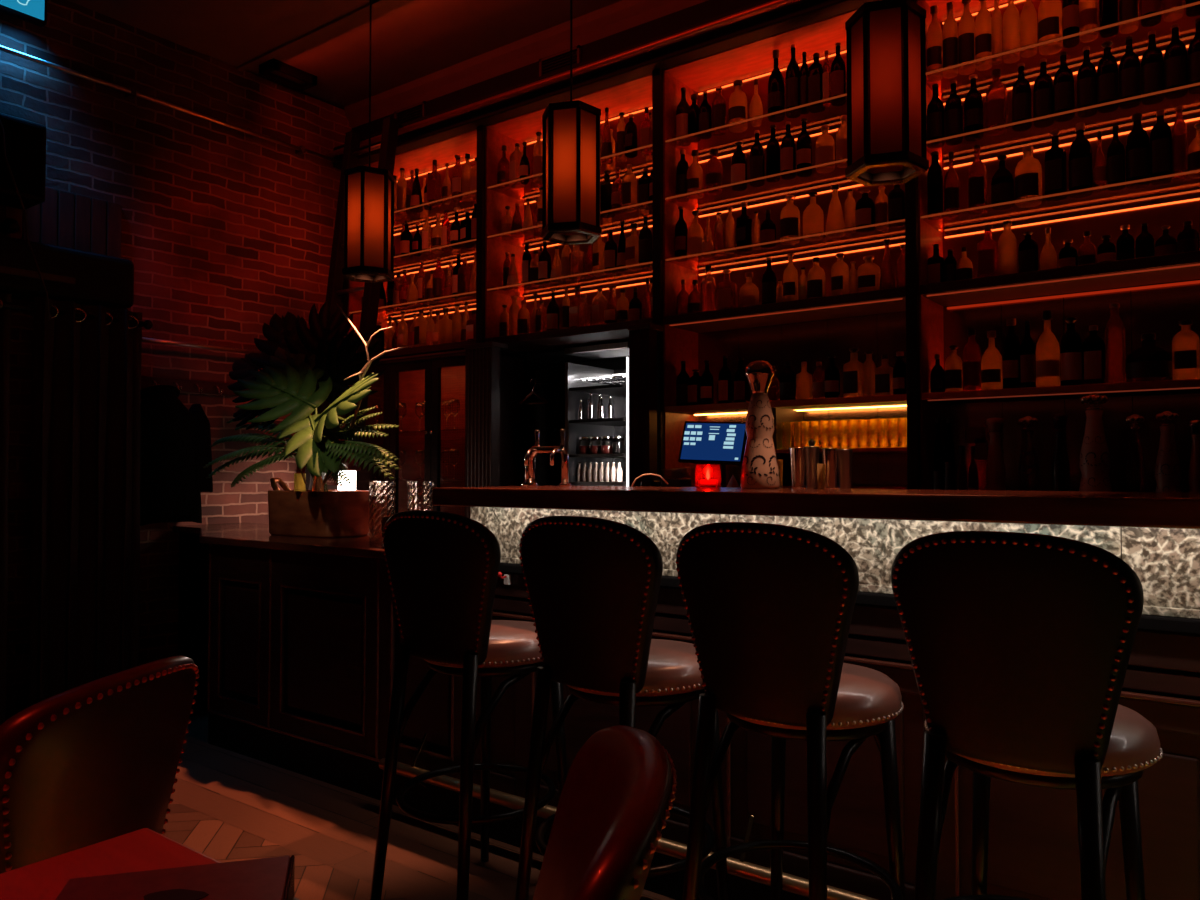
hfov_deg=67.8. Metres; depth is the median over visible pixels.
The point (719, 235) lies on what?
bottle
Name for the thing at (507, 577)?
hook
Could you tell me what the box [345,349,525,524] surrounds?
tall cabinet
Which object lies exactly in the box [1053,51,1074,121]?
bottle
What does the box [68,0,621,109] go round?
ceiling
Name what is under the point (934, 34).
bottle
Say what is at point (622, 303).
bottle
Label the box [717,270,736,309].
bottle
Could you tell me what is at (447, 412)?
wine glass
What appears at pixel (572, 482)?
shelf
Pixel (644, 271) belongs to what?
bottle
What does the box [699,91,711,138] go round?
bottle
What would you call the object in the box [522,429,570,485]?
tap
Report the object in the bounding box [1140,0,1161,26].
bottle
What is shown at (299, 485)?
tumbler
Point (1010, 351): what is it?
bottle
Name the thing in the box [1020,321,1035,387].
bottle
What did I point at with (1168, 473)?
decanter
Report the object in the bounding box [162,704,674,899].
floor
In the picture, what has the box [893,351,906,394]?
bottle
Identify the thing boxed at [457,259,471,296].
bottle
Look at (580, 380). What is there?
fridge
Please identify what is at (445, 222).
bottle
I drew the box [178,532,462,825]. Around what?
cabinet
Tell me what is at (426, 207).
bottle
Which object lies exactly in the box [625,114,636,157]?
bottle
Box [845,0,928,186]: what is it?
pendant lantern
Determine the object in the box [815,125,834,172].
bottle
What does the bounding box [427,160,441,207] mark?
bottle
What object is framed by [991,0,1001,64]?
bottle
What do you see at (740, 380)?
bottle
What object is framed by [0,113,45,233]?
wall speaker
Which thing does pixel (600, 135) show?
bottle
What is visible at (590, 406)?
bottle
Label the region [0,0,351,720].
wall
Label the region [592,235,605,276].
bottle
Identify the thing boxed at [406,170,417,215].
bottle
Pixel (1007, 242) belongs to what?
bottle
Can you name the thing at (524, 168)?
bottle
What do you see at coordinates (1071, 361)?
bottle
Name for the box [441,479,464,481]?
shelf
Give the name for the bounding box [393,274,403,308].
bottle
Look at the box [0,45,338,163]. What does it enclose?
conduit pipe
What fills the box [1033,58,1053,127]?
bottle
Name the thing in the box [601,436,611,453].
jar
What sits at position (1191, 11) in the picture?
bottle
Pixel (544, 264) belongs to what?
bottle
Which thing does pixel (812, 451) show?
cocktail shaker
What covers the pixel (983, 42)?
bottle
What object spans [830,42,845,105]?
bottle
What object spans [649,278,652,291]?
bottle
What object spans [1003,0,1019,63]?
bottle
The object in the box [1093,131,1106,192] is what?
bottle
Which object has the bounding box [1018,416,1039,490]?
decanter
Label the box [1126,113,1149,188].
bottle
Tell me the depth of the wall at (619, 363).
5.37 m
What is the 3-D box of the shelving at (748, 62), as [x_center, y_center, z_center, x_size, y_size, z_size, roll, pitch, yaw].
[0.840,-0.767,4.003,1.207,2.136,0.360,-1,-2,36]
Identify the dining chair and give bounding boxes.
[0,655,199,873]
[532,725,676,899]
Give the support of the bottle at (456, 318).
on the shelving at (444, 151)
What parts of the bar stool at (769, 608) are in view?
leg, nailhead trim, backrest, leg, seat frame, seat, leg, nailhead trim, leg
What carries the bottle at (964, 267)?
on the shelving at (1174, 203)
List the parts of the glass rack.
panel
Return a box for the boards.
[0,186,121,257]
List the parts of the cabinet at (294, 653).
door, raised panel, door, raised panel, door, raised panel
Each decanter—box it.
[740,360,779,488]
[985,418,1005,489]
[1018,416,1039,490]
[1079,393,1111,491]
[1125,414,1145,491]
[1155,411,1181,491]
[1188,420,1199,492]
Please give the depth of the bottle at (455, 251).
5.35 m
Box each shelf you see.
[367,428,464,435]
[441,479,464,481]
[569,384,625,395]
[569,418,625,425]
[569,453,625,457]
[569,481,625,484]
[775,447,906,453]
[783,485,906,488]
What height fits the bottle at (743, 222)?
0.220 m
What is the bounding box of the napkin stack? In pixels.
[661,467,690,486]
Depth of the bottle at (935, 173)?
3.54 m
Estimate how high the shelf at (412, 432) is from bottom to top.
0.012 m
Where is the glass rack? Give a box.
[772,408,906,488]
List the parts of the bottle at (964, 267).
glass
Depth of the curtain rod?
4.13 m
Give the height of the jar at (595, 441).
0.098 m
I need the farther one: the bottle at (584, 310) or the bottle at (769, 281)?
the bottle at (584, 310)
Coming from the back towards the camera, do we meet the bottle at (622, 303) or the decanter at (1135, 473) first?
the bottle at (622, 303)
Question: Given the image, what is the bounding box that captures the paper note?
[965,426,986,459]
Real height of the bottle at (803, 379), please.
0.174 m
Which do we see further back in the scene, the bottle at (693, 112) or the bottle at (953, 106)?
the bottle at (693, 112)
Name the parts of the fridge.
panel, panel, panel, panel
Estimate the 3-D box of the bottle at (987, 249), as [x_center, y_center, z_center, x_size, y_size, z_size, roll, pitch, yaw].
[1.497,-0.758,3.442,0.068,0.221,0.068,-1,-2,41]
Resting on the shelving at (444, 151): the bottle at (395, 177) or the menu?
the bottle at (395, 177)
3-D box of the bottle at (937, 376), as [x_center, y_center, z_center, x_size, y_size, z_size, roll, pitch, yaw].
[1.346,-0.301,3.561,0.056,0.160,0.054,1,-2,-40]
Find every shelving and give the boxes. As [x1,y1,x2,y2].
[341,130,519,358]
[476,74,652,351]
[652,8,906,486]
[905,0,1199,489]
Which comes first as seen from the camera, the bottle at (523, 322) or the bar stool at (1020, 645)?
the bar stool at (1020, 645)
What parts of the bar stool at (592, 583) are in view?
leg, nailhead trim, backrest, leg, seat, seat frame, nailhead trim, leg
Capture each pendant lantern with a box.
[342,0,394,282]
[541,0,601,244]
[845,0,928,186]
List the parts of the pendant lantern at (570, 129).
glass pane, glass pane, frame, cord, glass pane, glass pane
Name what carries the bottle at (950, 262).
on the shelving at (1174, 203)
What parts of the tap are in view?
spout, tap handle, spout, tap handle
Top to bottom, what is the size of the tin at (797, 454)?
0.125 m
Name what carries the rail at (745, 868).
attached to the bar counter at (1033, 850)
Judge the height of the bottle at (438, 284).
0.253 m
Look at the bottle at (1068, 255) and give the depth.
3.27 m
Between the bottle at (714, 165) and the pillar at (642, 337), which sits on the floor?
the pillar at (642, 337)
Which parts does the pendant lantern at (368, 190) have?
glass pane, frame, cord, glass pane, glass pane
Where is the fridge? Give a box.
[564,341,628,485]
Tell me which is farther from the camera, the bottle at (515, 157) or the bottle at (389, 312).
the bottle at (389, 312)
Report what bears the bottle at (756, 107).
on the shelving at (748, 62)
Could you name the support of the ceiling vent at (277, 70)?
in the ceiling
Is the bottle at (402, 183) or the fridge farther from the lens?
the bottle at (402, 183)
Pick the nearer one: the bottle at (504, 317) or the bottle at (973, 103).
the bottle at (973, 103)
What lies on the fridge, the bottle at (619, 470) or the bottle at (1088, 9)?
the bottle at (619, 470)
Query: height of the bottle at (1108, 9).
0.252 m
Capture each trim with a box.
[236,0,393,71]
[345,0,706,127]
[351,0,759,137]
[523,354,571,385]
[525,349,628,362]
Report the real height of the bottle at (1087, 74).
0.247 m
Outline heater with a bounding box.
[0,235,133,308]
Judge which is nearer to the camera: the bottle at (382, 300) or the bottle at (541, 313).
the bottle at (541, 313)
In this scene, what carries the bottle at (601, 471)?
on the fridge
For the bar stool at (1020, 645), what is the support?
on the floor
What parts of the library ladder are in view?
rail, rail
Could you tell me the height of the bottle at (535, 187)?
0.249 m
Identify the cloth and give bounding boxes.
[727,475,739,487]
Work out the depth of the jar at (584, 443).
4.89 m
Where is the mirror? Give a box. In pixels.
[698,311,906,488]
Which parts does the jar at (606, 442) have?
lid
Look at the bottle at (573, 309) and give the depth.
4.63 m
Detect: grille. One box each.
[0,116,42,195]
[397,106,421,124]
[542,51,576,75]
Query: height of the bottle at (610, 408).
0.129 m
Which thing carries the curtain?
hanging from the curtain rod
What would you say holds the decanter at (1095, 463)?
on the countertop
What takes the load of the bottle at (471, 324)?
on the shelving at (444, 151)
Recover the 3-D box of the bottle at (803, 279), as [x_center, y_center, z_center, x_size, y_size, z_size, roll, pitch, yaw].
[0.887,-0.716,3.899,0.034,0.159,0.035,-1,-2,45]
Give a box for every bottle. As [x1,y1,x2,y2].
[373,322,383,351]
[378,282,386,310]
[384,317,394,350]
[386,289,394,314]
[387,280,393,309]
[392,320,398,348]
[393,175,400,219]
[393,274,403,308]
[393,319,396,330]
[397,168,406,217]
[397,311,407,348]
[399,270,408,306]
[400,220,412,258]
[400,223,406,259]
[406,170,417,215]
[406,273,417,304]
[410,168,422,211]
[410,314,416,347]
[412,222,421,256]
[414,273,422,309]
[414,310,427,346]
[418,260,424,303]
[420,178,427,218]
[422,216,430,254]
[424,173,433,209]
[426,223,433,261]
[426,270,436,302]
[426,308,434,345]
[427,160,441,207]
[432,213,443,253]
[432,257,444,301]
[432,311,439,344]
[438,308,451,343]
[442,163,451,204]
[442,210,449,251]
[443,266,454,299]
[446,261,454,304]
[450,207,460,248]
[452,155,462,203]
[452,254,464,298]
[452,304,461,341]
[453,203,460,210]
[453,249,459,255]
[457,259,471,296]
[460,208,473,247]
[460,302,469,341]
[462,153,472,201]
[466,310,475,340]
[469,253,475,295]
[470,157,476,198]
[471,202,475,244]
[497,145,509,189]
[499,305,508,336]
[501,206,513,239]
[503,252,510,290]
[507,254,518,288]
[509,143,524,188]
[509,296,519,334]
[511,203,523,237]
[517,300,529,333]
[519,142,529,183]
[522,198,533,235]
[522,242,530,287]
[530,250,541,286]
[530,293,537,332]
[531,167,539,191]
[533,131,541,183]
[533,197,541,239]
[536,301,546,331]
[537,187,541,231]
[537,247,544,290]
[538,241,550,284]
[546,287,559,330]
[550,246,562,282]
[561,245,571,280]
[562,287,569,328]
[569,244,583,279]
[569,286,581,327]
[570,244,579,285]
[577,462,581,481]
[578,294,590,326]
[578,400,582,419]
[582,462,587,481]
[584,243,595,277]
[586,399,589,418]
[588,393,592,418]
[588,462,592,481]
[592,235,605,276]
[592,288,606,324]
[593,462,598,481]
[597,394,600,418]
[599,397,603,418]
[599,462,604,481]
[600,135,601,166]
[600,170,614,218]
[601,107,612,163]
[603,218,611,225]
[604,229,616,273]
[604,230,613,279]
[604,285,616,323]
[605,462,609,481]
[606,129,614,173]
[608,396,612,417]
[610,462,615,481]
[611,167,623,214]
[613,286,617,305]
[616,221,627,271]
[616,462,621,481]
[617,112,626,161]
[617,289,628,321]
[622,164,636,211]
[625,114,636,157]
[625,223,641,270]
[628,287,641,320]
[638,168,652,210]
[638,214,652,267]
[638,268,648,274]
[639,172,648,217]
[640,107,651,155]
[642,278,650,318]
[646,113,651,163]
[648,118,651,150]
[649,171,652,206]
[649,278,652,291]
[675,206,687,261]
[676,87,690,146]
[676,149,688,201]
[676,361,689,405]
[677,280,688,314]
[686,150,703,198]
[687,210,703,260]
[687,369,700,404]
[688,94,699,141]
[688,280,699,312]
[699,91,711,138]
[700,265,715,311]
[700,361,713,404]
[702,217,713,257]
[706,148,722,194]
[712,87,725,135]
[714,212,724,255]
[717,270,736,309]
[718,356,731,403]
[726,207,734,253]
[728,80,747,132]
[731,141,746,190]
[734,358,747,402]
[736,202,751,252]
[739,272,758,306]
[749,79,762,126]
[749,130,764,186]
[752,211,760,249]
[760,209,775,247]
[761,257,776,303]
[766,125,779,181]
[767,366,779,400]
[768,49,784,121]
[776,280,782,302]
[780,121,795,179]
[780,195,799,244]
[783,253,797,301]
[785,44,800,117]
[796,362,811,399]
[797,118,811,176]
[799,267,806,299]
[800,52,808,113]
[803,191,823,240]
[807,257,825,298]
[808,53,825,112]
[813,362,824,398]
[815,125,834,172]
[823,50,830,106]
[824,355,839,397]
[825,185,844,236]
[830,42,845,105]
[831,253,848,295]
[836,115,846,167]
[843,348,862,396]
[845,189,855,233]
[849,261,856,293]
[855,189,874,232]
[857,256,880,292]
[863,351,875,395]
[875,186,888,229]
[875,355,892,395]
[879,239,894,289]
[888,184,904,226]
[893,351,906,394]
[896,244,905,287]
[926,83,944,148]
[927,5,942,81]
[927,151,942,219]
[928,244,944,283]
[930,354,944,392]
[942,2,957,78]
[944,151,958,217]
[944,249,956,281]
[945,80,962,144]
[945,345,962,391]
[956,247,972,279]
[958,0,975,74]
[962,329,981,390]
[964,74,982,140]
[968,144,986,214]
[968,446,978,489]
[975,0,991,70]
[977,225,998,277]
[981,331,1002,389]
[985,68,1007,136]
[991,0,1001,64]
[991,154,1013,209]
[998,221,1016,274]
[1002,318,1020,388]
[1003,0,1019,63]
[1012,63,1031,130]
[1014,145,1041,207]
[1018,231,1038,272]
[1020,0,1037,57]
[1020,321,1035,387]
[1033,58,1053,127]
[1036,310,1059,386]
[1038,0,1062,54]
[1040,227,1056,269]
[1044,129,1066,201]
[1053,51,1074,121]
[1059,239,1077,267]
[1060,317,1082,385]
[1062,0,1078,47]
[1069,122,1092,197]
[1077,46,1096,117]
[1078,231,1096,264]
[1079,0,1097,41]
[1082,325,1105,384]
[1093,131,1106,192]
[1097,41,1118,112]
[1097,235,1115,262]
[1099,0,1117,37]
[1105,303,1125,382]
[1107,125,1124,190]
[1116,225,1134,260]
[1119,0,1138,33]
[1119,36,1140,108]
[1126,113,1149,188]
[1126,333,1171,381]
[1135,223,1154,257]
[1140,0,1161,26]
[1141,30,1163,104]
[1150,110,1171,184]
[1155,225,1176,255]
[1162,0,1183,21]
[1164,23,1187,98]
[1172,105,1187,180]
[1172,320,1199,379]
[1177,221,1199,252]
[1185,0,1199,16]
[1187,18,1199,93]
[1188,123,1199,177]
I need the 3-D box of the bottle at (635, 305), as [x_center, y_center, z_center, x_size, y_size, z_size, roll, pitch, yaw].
[0.176,-0.716,4.449,0.067,0.186,0.069,-1,-2,33]
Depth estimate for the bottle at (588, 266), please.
4.60 m
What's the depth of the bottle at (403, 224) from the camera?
5.47 m
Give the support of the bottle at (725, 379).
on the shelving at (748, 62)
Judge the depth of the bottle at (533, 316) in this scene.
4.80 m
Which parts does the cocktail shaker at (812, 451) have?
knob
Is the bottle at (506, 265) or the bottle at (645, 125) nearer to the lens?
the bottle at (645, 125)
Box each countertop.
[173,522,385,558]
[432,486,1199,528]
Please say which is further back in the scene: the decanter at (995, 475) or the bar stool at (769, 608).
the decanter at (995, 475)
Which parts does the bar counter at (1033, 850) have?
rail, rail, raised panel, rail, rail, rail, raised panel, frieze rail, frieze rail, moulding, rail, raised panel, rail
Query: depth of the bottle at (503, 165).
4.93 m
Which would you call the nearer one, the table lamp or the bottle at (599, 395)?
the table lamp
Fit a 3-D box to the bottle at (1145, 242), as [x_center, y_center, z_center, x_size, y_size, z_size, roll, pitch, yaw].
[1.921,-0.727,3.150,0.058,0.143,0.058,-1,-2,36]
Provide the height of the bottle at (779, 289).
0.120 m
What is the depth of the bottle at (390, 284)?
5.51 m
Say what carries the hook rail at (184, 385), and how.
attached to the wall at (225, 230)
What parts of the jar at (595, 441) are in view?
lid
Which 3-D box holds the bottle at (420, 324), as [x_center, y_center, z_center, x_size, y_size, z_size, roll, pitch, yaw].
[-1.071,-0.719,5.344,0.071,0.240,0.070,1,-2,-43]
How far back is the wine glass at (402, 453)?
5.45 m
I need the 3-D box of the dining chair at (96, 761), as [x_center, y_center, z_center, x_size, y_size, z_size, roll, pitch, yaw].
[-0.936,0.782,1.384,0.518,0.901,0.436,0,-1,8]
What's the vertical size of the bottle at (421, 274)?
0.258 m
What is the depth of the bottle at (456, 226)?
5.17 m
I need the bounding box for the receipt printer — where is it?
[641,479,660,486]
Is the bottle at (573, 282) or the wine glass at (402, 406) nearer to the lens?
the bottle at (573, 282)
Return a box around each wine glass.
[371,405,381,430]
[399,403,406,430]
[399,450,406,478]
[415,403,423,429]
[422,401,424,414]
[441,401,450,428]
[448,449,459,478]
[449,399,459,428]
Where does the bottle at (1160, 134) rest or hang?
on the shelving at (1174, 203)
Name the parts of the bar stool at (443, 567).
leg, nailhead trim, backrest, leg, seat, seat frame, nailhead trim, leg, leg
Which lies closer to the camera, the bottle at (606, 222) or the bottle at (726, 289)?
the bottle at (726, 289)
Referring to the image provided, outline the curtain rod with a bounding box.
[0,302,152,328]
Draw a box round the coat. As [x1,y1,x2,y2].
[140,385,212,525]
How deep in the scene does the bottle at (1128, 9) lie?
3.17 m
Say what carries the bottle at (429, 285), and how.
on the shelving at (444, 151)
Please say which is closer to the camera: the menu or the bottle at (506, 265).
the menu
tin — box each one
[790,447,804,488]
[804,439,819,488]
[822,448,837,488]
[837,449,852,488]
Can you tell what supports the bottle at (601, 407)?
on the fridge
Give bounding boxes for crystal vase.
[369,481,395,540]
[407,481,432,510]
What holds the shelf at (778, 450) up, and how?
attached to the glass rack
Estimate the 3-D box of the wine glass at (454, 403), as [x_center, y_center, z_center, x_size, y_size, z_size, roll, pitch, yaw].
[-0.848,-0.206,5.200,0.067,0.175,0.067,-1,-2,36]
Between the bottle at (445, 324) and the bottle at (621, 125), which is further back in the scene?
the bottle at (445, 324)
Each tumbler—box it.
[294,473,305,490]
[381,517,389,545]
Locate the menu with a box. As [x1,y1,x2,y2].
[55,855,294,899]
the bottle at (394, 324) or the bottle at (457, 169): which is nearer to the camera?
the bottle at (457, 169)
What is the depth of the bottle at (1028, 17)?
3.35 m
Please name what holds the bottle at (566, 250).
on the shelving at (630, 97)
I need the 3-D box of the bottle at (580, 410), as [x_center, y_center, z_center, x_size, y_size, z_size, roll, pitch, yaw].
[-0.107,-0.219,4.913,0.027,0.114,0.027,-1,-2,36]
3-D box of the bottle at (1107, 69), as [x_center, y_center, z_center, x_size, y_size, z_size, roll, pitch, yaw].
[1.828,-1.349,3.216,0.066,0.247,0.068,-1,-2,38]
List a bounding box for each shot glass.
[777,459,782,487]
[817,464,825,488]
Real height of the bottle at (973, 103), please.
0.247 m
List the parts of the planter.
handle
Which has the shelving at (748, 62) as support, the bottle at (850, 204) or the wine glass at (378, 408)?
the bottle at (850, 204)
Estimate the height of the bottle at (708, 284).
0.235 m
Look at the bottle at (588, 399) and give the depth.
4.91 m
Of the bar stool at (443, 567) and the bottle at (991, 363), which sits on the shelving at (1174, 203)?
the bottle at (991, 363)
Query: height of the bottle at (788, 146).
0.247 m
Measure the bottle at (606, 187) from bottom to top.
0.236 m
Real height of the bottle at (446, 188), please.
0.243 m
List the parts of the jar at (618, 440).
lid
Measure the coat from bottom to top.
0.706 m
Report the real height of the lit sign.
0.175 m
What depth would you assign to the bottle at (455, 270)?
5.16 m
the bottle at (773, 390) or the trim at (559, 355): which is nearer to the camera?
the bottle at (773, 390)
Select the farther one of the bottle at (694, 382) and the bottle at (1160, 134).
the bottle at (694, 382)
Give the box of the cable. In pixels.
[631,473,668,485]
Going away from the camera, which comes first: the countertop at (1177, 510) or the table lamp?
the countertop at (1177, 510)
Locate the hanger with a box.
[519,378,547,404]
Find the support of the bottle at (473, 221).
on the shelving at (444, 151)
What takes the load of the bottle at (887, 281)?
on the shelving at (748, 62)
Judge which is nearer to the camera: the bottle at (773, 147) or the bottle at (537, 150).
the bottle at (773, 147)
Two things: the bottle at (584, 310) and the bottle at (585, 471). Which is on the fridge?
the bottle at (585, 471)
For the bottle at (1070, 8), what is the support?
on the shelving at (1174, 203)
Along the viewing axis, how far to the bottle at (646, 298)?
4.38 m
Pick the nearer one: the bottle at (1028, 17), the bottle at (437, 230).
the bottle at (1028, 17)
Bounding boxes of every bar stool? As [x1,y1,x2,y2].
[370,510,566,899]
[515,516,728,899]
[676,522,905,899]
[891,531,1162,899]
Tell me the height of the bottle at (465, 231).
0.216 m
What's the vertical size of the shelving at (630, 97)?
1.241 m
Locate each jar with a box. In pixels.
[579,436,589,453]
[590,436,600,453]
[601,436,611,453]
[612,435,623,453]
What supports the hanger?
hanging from the door
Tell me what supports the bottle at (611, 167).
on the shelving at (630, 97)
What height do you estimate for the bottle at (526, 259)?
0.246 m
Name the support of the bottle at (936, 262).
on the shelving at (1174, 203)
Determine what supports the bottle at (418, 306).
on the shelving at (444, 151)
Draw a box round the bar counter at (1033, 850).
[470,507,1199,899]
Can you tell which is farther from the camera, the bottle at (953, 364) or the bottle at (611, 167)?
the bottle at (611, 167)
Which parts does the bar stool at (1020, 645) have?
leg, leg, nailhead trim, backrest, nailhead trim, seat, seat frame, leg, leg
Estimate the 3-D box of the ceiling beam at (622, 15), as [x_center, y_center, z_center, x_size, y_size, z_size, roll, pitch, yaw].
[0.823,-2.163,3.892,6.040,0.120,0.055,-1,-2,36]
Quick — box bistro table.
[0,828,298,899]
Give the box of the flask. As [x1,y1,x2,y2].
[311,476,323,496]
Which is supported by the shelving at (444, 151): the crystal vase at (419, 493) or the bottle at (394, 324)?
the bottle at (394, 324)
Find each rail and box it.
[141,375,247,395]
[142,337,260,353]
[327,0,799,156]
[379,733,877,899]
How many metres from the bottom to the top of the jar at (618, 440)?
0.098 m
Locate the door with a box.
[526,368,564,485]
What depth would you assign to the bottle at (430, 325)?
5.28 m
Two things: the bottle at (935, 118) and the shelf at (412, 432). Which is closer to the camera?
the bottle at (935, 118)
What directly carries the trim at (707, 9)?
attached to the wall at (225, 230)
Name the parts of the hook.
hook knob, plate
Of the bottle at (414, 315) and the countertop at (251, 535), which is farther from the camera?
the bottle at (414, 315)
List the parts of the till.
screen casing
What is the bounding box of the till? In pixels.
[678,421,746,486]
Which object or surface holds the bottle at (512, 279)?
on the shelving at (630, 97)
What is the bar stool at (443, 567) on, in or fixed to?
on the floor
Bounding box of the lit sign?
[0,0,46,26]
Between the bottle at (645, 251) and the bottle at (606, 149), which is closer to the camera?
the bottle at (645, 251)
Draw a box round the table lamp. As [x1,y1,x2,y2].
[338,456,360,489]
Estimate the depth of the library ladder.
5.09 m
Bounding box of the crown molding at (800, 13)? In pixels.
[333,0,878,169]
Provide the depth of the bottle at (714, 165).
4.14 m
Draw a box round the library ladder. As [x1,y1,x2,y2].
[305,117,401,489]
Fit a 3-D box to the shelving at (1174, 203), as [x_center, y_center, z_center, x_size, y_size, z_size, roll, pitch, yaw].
[1.803,-0.786,3.290,1.234,2.136,0.360,-1,-2,36]
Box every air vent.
[394,101,425,124]
[539,45,580,76]
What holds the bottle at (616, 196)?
on the shelving at (630, 97)
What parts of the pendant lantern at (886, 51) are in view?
glass pane, glass pane, glass pane, glass pane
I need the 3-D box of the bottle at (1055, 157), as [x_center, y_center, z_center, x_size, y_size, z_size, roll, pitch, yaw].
[1.690,-1.060,3.314,0.065,0.259,0.066,-1,-2,41]
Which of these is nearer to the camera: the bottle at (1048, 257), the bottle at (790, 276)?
the bottle at (1048, 257)
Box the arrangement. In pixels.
[203,299,424,491]
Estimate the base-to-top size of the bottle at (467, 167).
0.268 m
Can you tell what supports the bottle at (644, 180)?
on the shelving at (630, 97)
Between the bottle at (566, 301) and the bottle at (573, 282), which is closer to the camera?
the bottle at (566, 301)
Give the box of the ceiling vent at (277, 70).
[259,58,316,90]
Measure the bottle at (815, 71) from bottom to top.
0.247 m
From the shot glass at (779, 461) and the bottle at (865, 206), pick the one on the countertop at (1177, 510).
the shot glass at (779, 461)
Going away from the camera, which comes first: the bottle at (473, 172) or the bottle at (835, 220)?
the bottle at (835, 220)
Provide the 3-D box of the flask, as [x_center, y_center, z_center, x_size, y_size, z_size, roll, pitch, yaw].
[-1.219,0.121,3.861,0.054,0.160,0.054,-1,-2,36]
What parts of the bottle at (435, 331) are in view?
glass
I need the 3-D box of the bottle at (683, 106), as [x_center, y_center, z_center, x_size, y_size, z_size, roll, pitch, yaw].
[0.401,-1.606,4.296,0.070,0.271,0.072,-1,-2,21]
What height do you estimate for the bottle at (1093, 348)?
0.220 m
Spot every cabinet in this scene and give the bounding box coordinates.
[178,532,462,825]
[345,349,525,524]
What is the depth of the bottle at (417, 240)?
5.36 m
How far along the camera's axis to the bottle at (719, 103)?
4.14 m
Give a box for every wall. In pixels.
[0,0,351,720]
[516,279,1199,430]
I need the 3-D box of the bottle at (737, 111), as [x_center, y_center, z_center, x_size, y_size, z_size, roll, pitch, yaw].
[0.635,-1.586,4.112,0.085,0.221,0.087,-1,-2,28]
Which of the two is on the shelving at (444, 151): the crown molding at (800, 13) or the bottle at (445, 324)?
the bottle at (445, 324)
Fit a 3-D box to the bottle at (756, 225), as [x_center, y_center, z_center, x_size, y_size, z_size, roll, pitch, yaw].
[0.708,-0.996,4.049,0.040,0.169,0.040,-1,-2,31]
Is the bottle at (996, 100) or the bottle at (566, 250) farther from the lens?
the bottle at (566, 250)
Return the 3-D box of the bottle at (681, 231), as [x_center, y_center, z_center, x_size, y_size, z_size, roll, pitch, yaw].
[0.388,-1.035,4.272,0.060,0.258,0.062,-1,-2,30]
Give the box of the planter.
[268,478,369,537]
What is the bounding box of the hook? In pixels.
[498,572,510,584]
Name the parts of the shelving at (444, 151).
post, panel, panel, panel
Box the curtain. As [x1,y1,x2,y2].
[28,297,141,706]
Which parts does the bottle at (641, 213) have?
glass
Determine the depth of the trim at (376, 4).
4.67 m
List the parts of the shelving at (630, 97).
post, panel, panel, panel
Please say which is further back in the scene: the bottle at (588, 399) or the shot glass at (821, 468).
the bottle at (588, 399)
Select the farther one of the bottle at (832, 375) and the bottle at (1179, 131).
the bottle at (832, 375)
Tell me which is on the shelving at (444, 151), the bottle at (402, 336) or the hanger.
the bottle at (402, 336)
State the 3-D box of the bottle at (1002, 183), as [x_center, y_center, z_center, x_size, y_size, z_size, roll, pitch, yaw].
[1.541,-1.030,3.420,0.078,0.204,0.080,-1,-2,28]
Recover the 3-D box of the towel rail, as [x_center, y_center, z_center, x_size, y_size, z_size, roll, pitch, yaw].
[-2.185,-0.558,4.805,0.071,0.022,0.860,-1,-2,36]
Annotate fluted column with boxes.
[464,342,507,517]
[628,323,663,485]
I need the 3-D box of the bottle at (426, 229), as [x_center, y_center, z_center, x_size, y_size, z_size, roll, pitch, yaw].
[-1.036,-1.281,5.328,0.051,0.220,0.052,-1,-2,35]
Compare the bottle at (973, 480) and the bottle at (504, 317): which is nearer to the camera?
the bottle at (973, 480)
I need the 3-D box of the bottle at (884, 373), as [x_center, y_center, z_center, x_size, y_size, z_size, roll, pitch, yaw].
[1.177,-0.305,3.685,0.068,0.177,0.070,-1,-2,38]
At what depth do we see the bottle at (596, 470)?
4.83 m
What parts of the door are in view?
door panel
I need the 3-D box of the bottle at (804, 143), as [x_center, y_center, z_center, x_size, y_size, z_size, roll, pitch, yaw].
[0.897,-1.331,3.922,0.064,0.247,0.065,-1,-2,24]
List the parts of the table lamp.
lamp shade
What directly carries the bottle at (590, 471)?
on the fridge
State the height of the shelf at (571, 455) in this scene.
0.016 m
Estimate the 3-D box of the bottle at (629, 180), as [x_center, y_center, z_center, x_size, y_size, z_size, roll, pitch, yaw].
[0.147,-1.308,4.450,0.067,0.229,0.068,-1,-2,35]
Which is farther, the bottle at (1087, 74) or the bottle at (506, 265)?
the bottle at (506, 265)
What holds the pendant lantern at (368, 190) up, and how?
hanging from the ceiling
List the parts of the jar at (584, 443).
lid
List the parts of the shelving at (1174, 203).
post, panel, panel, bottle shelf, panel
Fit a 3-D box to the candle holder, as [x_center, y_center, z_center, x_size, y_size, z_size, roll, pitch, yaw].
[0.337,0.082,2.785,0.081,0.074,0.081,-1,-2,36]
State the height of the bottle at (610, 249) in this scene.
0.218 m
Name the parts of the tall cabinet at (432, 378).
door, panel, door, door, panel, panel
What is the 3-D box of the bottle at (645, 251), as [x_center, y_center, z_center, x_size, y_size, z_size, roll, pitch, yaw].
[0.224,-1.032,4.401,0.067,0.258,0.069,-1,-2,27]
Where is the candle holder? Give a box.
[695,464,720,487]
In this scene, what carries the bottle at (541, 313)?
on the shelving at (630, 97)
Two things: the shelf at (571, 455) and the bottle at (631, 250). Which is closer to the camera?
the bottle at (631, 250)
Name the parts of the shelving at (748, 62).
post, panel, panel, bottle shelf, panel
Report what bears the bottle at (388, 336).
on the shelving at (444, 151)

